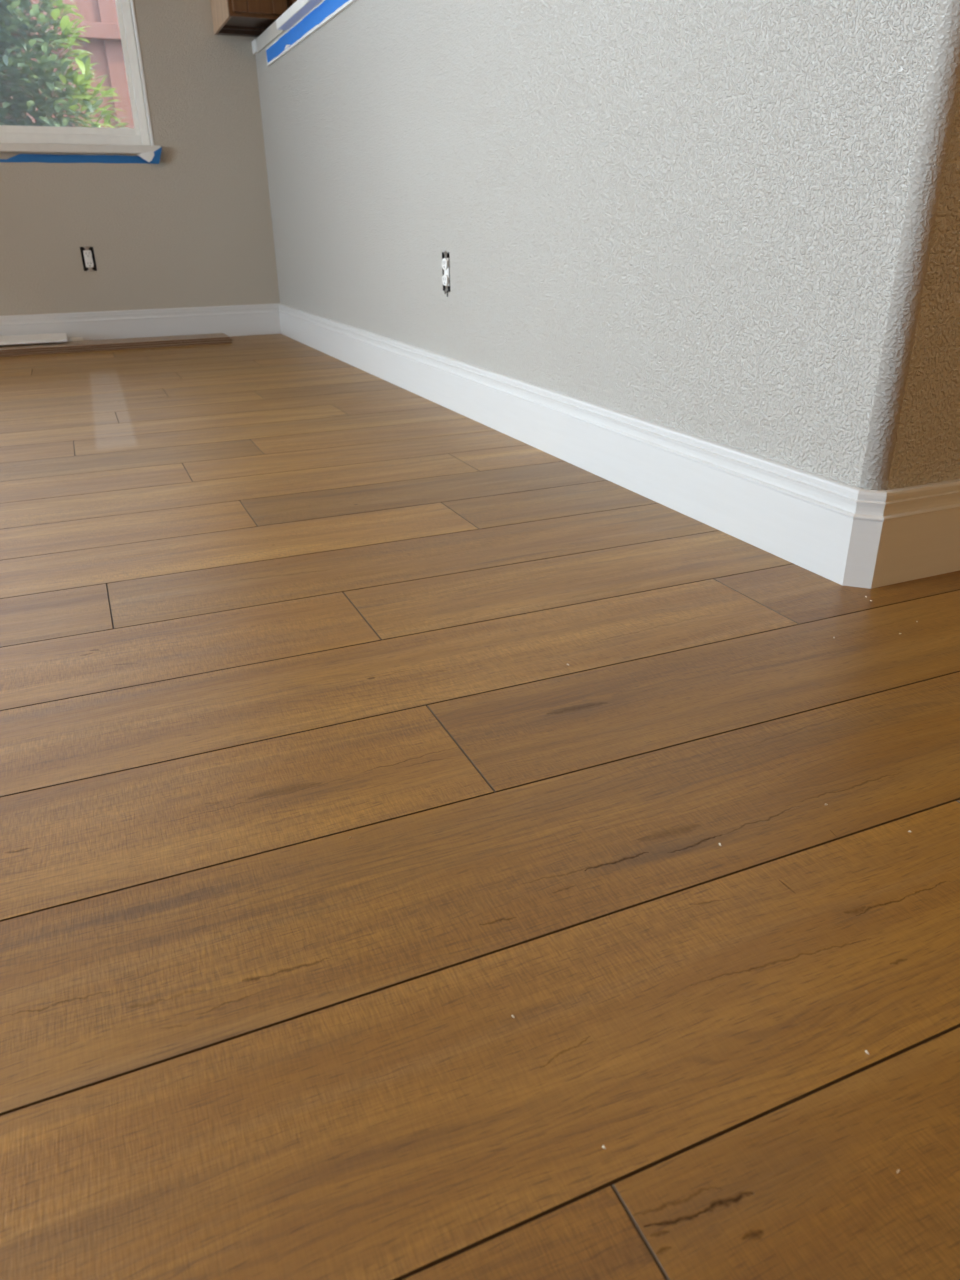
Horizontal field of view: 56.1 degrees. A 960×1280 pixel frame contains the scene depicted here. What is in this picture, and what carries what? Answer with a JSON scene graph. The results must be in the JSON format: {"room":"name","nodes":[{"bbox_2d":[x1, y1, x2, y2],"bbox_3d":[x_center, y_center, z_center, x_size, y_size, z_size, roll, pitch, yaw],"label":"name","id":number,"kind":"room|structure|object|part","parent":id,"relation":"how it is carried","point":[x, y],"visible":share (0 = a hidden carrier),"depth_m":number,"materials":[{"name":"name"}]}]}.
{"room":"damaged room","nodes":[
{"label":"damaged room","id":0,"kind":"room"},
{"bbox_2d":[0,0,279,315],"bbox_3d":[-1.652,-2.474,3.589,7.400,2.450,0.130,-11,27,-21],"label":"wall","id":1,"kind":"structure","parent":0,"point":[193,227],"depth_m":3.87,"materials":[{"name":"beige paint"}]},
{"bbox_2d":[0,0,161,153],"bbox_3d":[-2.632,-2.485,3.099,2.717,1.407,0.151,-11,27,-21],"label":"window","id":2,"kind":"structure","parent":1,"relation":"in","point":[13,138],"depth_m":3.71,"materials":[{"name":"beige plastic"}]},
{"bbox_3d":[-2.607,-1.845,3.354,2.717,0.031,0.070,-11,27,-21],"label":"sill","id":3,"kind":"part","parent":2,"relation":"part of","materials":[{"name":"white wood"}]},
{"bbox_2d":[0,147,161,163],"bbox_3d":[-2.580,-1.819,3.347,2.692,0.064,0.034,-11,27,-21],"label":"tape","id":4,"kind":"object","parent":1,"relation":"attached to","point":[152,157],"visible":1,"depth_m":3.74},
{"bbox_2d":[80,246,96,271],"bbox_3d":[-1.692,-1.647,3.894,0.052,0.104,0.055,-11,27,-21],"label":"electrical outlet","id":5,"kind":"object","parent":1,"relation":"attached to","point":[87,253],"visible":0.98,"depth_m":3.88,"materials":[{"name":"plastic"}]},
{"bbox_2d":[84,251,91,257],"bbox_3d":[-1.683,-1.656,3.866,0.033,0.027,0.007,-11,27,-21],"label":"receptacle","id":6,"kind":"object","parent":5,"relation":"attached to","point":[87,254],"depth_m":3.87,"materials":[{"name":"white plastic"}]},
{"bbox_2d":[83,250,93,267],"bbox_3d":[-1.689,-1.644,3.887,0.031,0.068,0.029,-11,27,-21],"label":"receptacle","id":7,"kind":"object","parent":5,"relation":"attached to","point":[88,255],"depth_m":3.88,"materials":[{"name":"white plastic"}]},
{"bbox_2d":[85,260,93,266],"bbox_3d":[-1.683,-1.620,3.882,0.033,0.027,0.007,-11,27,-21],"label":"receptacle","id":8,"kind":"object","parent":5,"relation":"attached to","point":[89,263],"depth_m":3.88,"materials":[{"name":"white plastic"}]},
{"bbox_2d":[0,303,280,344],"bbox_3d":[-2.935,-1.098,3.409,4.429,0.134,0.195,-11,27,-21],"label":"baseboard","id":9,"kind":"structure","parent":1,"relation":"attached to","point":[256,319],"depth_m":4.04,"materials":[{"name":"white paint"}]},
{"bbox_3d":[-2.079,-1.236,3.733,0.680,0.022,0.161,-11,27,-21],"label":"baseboard offcut","id":10,"kind":"part","parent":9,"relation":"part of","materials":[{"name":"white wood"}]},
{"bbox_3d":[-1.991,-1.265,3.861,0.543,0.034,0.013,-11,27,-21],"label":"baseboard offcut","id":11,"kind":"part","parent":9,"relation":"part of","materials":[{"name":"beige wood"}]},
{"bbox_2d":[210,0,287,36],"bbox_3d":[-0.927,-2.873,3.427,0.227,0.908,0.410,-11,27,-21],"label":"upper cabinet","id":12,"kind":"object","parent":1,"relation":"attached to","point":[251,18],"visible":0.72,"depth_m":3.49,"materials":[{"name":"brown wood"}]},
{"bbox_3d":[-1.033,-2.861,3.405,0.012,0.908,0.372,-11,27,-21],"label":"panel","id":13,"kind":"part","parent":12,"relation":"part of","materials":[{"name":"brown wood"}]},
{"bbox_3d":[-0.857,-2.807,3.280,0.227,0.908,0.018,-11,27,-21],"label":"frame","id":14,"kind":"part","parent":12,"relation":"part of","materials":[{"name":"brown wood"}]},
{"bbox_3d":[-0.846,-2.800,3.265,0.207,0.884,0.020,-11,27,-21],"label":"door","id":15,"kind":"part","parent":12,"relation":"part of","materials":[{"name":"brown wood"}]},
{"bbox_2d":[287,0,296,7],"bbox_3d":[-0.610,-2.934,3.550,0.453,0.908,0.410,-11,27,-21],"label":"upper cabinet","id":16,"kind":"object","parent":1,"relation":"attached to","point":[290,3],"visible":0.02,"depth_m":3.48,"materials":[{"name":"brown wood"}]},
{"bbox_3d":[-0.540,-2.868,3.403,0.453,0.908,0.018,-11,27,-21],"label":"frame","id":17,"kind":"part","parent":16,"relation":"part of","materials":[{"name":"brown wood"}]},
{"bbox_2d":[255,30,286,58],"bbox_3d":[-0.766,-2.391,3.576,0.130,0.063,0.659,-11,27,-21],"label":"wall","id":18,"kind":"structure","parent":0,"point":[257,55],"depth_m":3.64,"materials":[{"name":"beige paint"}]},
{"bbox_2d":[276,0,322,29],"bbox_3d":[-0.146,-1.827,2.374,0.309,0.030,2.270,-11,27,-21],"label":"bar","id":19,"kind":"object","parent":18,"relation":"on","point":[299,9],"visible":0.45,"depth_m":3.06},
{"bbox_2d":[256,0,604,401],"bbox_3d":[-0.307,-1.427,2.874,0.130,1.112,2.929,-11,27,-21],"label":"wall","id":20,"kind":"structure","parent":0,"point":[398,134],"depth_m":2.23,"materials":[{"name":"beige paint"}]},
{"bbox_2d":[252,39,256,54],"bbox_3d":[-0.947,-2.496,3.792,0.013,0.046,0.070,-11,27,-21],"label":"trim","id":21,"kind":"structure","parent":20,"relation":"attached to","point":[254,44],"depth_m":3.78,"materials":[{"name":"white wood"}]},
{"bbox_2d":[256,21,284,52],"bbox_3d":[-0.813,-2.371,3.519,0.007,0.049,0.583,-11,27,-21],"label":"trim","id":22,"kind":"structure","parent":20,"relation":"attached to","point":[271,32],"depth_m":3.57,"materials":[{"name":"white wood"}]},
{"bbox_2d":[266,0,356,65],"bbox_3d":[-0.327,-1.843,2.520,0.013,0.059,2.670,-11,27,-21],"label":"tape","id":23,"kind":"object","parent":20,"relation":"attached to","point":[325,11],"visible":1,"depth_m":3.07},
{"bbox_2d":[442,250,449,296],"bbox_3d":[-0.068,-0.964,2.369,0.055,0.112,0.052,-11,27,-21],"label":"electrical outlet","id":24,"kind":"object","parent":20,"relation":"attached to","point":[445,255],"visible":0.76,"depth_m":2.35,"materials":[{"name":"plastic"}]},
{"bbox_2d":[442,258,448,269],"bbox_3d":[-0.090,-0.981,2.350,0.007,0.027,0.033,-11,27,-21],"label":"receptacle","id":25,"kind":"object","parent":24,"relation":"attached to","point":[445,261],"depth_m":2.34,"materials":[{"name":"white plastic"}]},
{"bbox_2d":[442,274,448,285],"bbox_3d":[-0.090,-0.945,2.367,0.007,0.027,0.033,-11,27,-21],"label":"receptacle","id":26,"kind":"object","parent":24,"relation":"attached to","point":[445,279],"depth_m":2.36,"materials":[{"name":"white plastic"}]},
{"bbox_2d":[444,258,449,285],"bbox_3d":[-0.076,-0.966,2.364,0.029,0.068,0.031,-11,27,-21],"label":"receptacle","id":27,"kind":"object","parent":24,"relation":"attached to","point":[446,260],"depth_m":2.35,"materials":[{"name":"white plastic"}]},
{"bbox_2d":[279,303,861,584],"bbox_3d":[-0.222,-0.832,2.748,0.014,0.134,3.659,-11,27,-21],"label":"baseboard","id":28,"kind":"structure","parent":20,"relation":"attached to","point":[803,518],"depth_m":1.66,"materials":[{"name":"white paint"}]},
{"bbox_2d":[0,334,959,1279],"bbox_3d":[-0.098,0.130,0.879,7.400,0.050,7.650,-11,27,-21],"label":"floor","id":29,"kind":"structure","parent":0,"point":[269,602],"depth_m":0.71,"materials":[{"name":"brown wood"}]},
{"bbox_2d":[0,341,231,356],"bbox_3d":[-1.694,-1.233,3.815,1.243,0.008,0.177,-11,27,-21],"label":"plank","id":30,"kind":"object","parent":29,"relation":"on","point":[220,342],"visible":0.45,"depth_m":3.79,"materials":[{"name":"brown wood"}]},
{"bbox_2d":[0,339,232,353],"bbox_3d":[-1.691,-1.244,3.815,1.243,0.008,0.177,-11,27,-21],"label":"plank","id":31,"kind":"object","parent":30,"relation":"on","point":[217,340],"visible":0.44,"depth_m":3.79,"materials":[{"name":"brown wood"}]},
{"bbox_2d":[0,333,230,351],"bbox_3d":[-1.705,-1.253,3.802,1.261,0.019,0.177,-11,27,-21],"label":"plank","id":32,"kind":"object","parent":31,"relation":"on","point":[162,339],"depth_m":3.83,"materials":[{"name":"brown wood"}]},
{"bbox_3d":[-2.056,-1.218,3.725,0.550,0.010,0.040,-11,27,-21],"label":"wood strip","id":33,"kind":"part","parent":32,"relation":"part of","materials":[{"name":"white wood"}]},
{"bbox_2d":[590,0,959,489],"bbox_3d":[1.717,-1.589,1.565,2.971,2.450,0.743,-11,27,-21],"label":"wall","id":34,"kind":"structure","parent":0,"point":[777,266],"depth_m":1.24,"materials":[{"name":"beige paint"}]},
{"bbox_2d":[842,489,886,588],"bbox_3d":[0.519,-0.136,1.217,0.038,0.134,0.014,9,26,20],"label":"baseboard","id":35,"kind":"structure","parent":34,"relation":"attached to","point":[868,518],"depth_m":1.21,"materials":[{"name":"white paint"}]},
{"bbox_2d":[871,479,959,588],"bbox_3d":[1.889,-0.395,1.736,2.958,0.134,0.014,-11,27,-21],"label":"baseboard","id":36,"kind":"structure","parent":34,"relation":"attached to","point":[920,536],"depth_m":1.23,"materials":[{"name":"white paint"}]},
{"label":"outside","id":37,"kind":"structure","parent":0,"visible":0},
{"bbox_3d":[-3.713,-2.956,8.100,16.000,0.100,9.271,-11,27,-21],"label":"ground","id":38,"kind":"structure","parent":37,"visible":0},
{"bbox_2d":[0,0,128,127],"bbox_3d":[-2.521,-2.776,4.734,1.397,2.362,0.981,-11,27,-21],"label":"leafy shrub","id":39,"kind":"object","parent":38,"relation":"on","point":[34,79],"visible":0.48,"depth_m":4.64,"materials":[{"name":"green plant"}]},
{"bbox_2d":[0,0,133,127],"bbox_3d":[-3.441,-3.384,5.916,7.496,2.520,0.090,-11,27,-21],"label":"wooden fence","id":40,"kind":"object","parent":38,"relation":"on","point":[103,33],"visible":0.02,"depth_m":6.07,"materials":[{"name":"pink wood"}]},
{"bbox_3d":[-3.484,-3.881,5.645,7.400,0.090,0.048,-11,27,-21],"label":"rail","id":41,"kind":"part","parent":40,"relation":"part of","materials":[{"name":"pink wood"}]}
]}

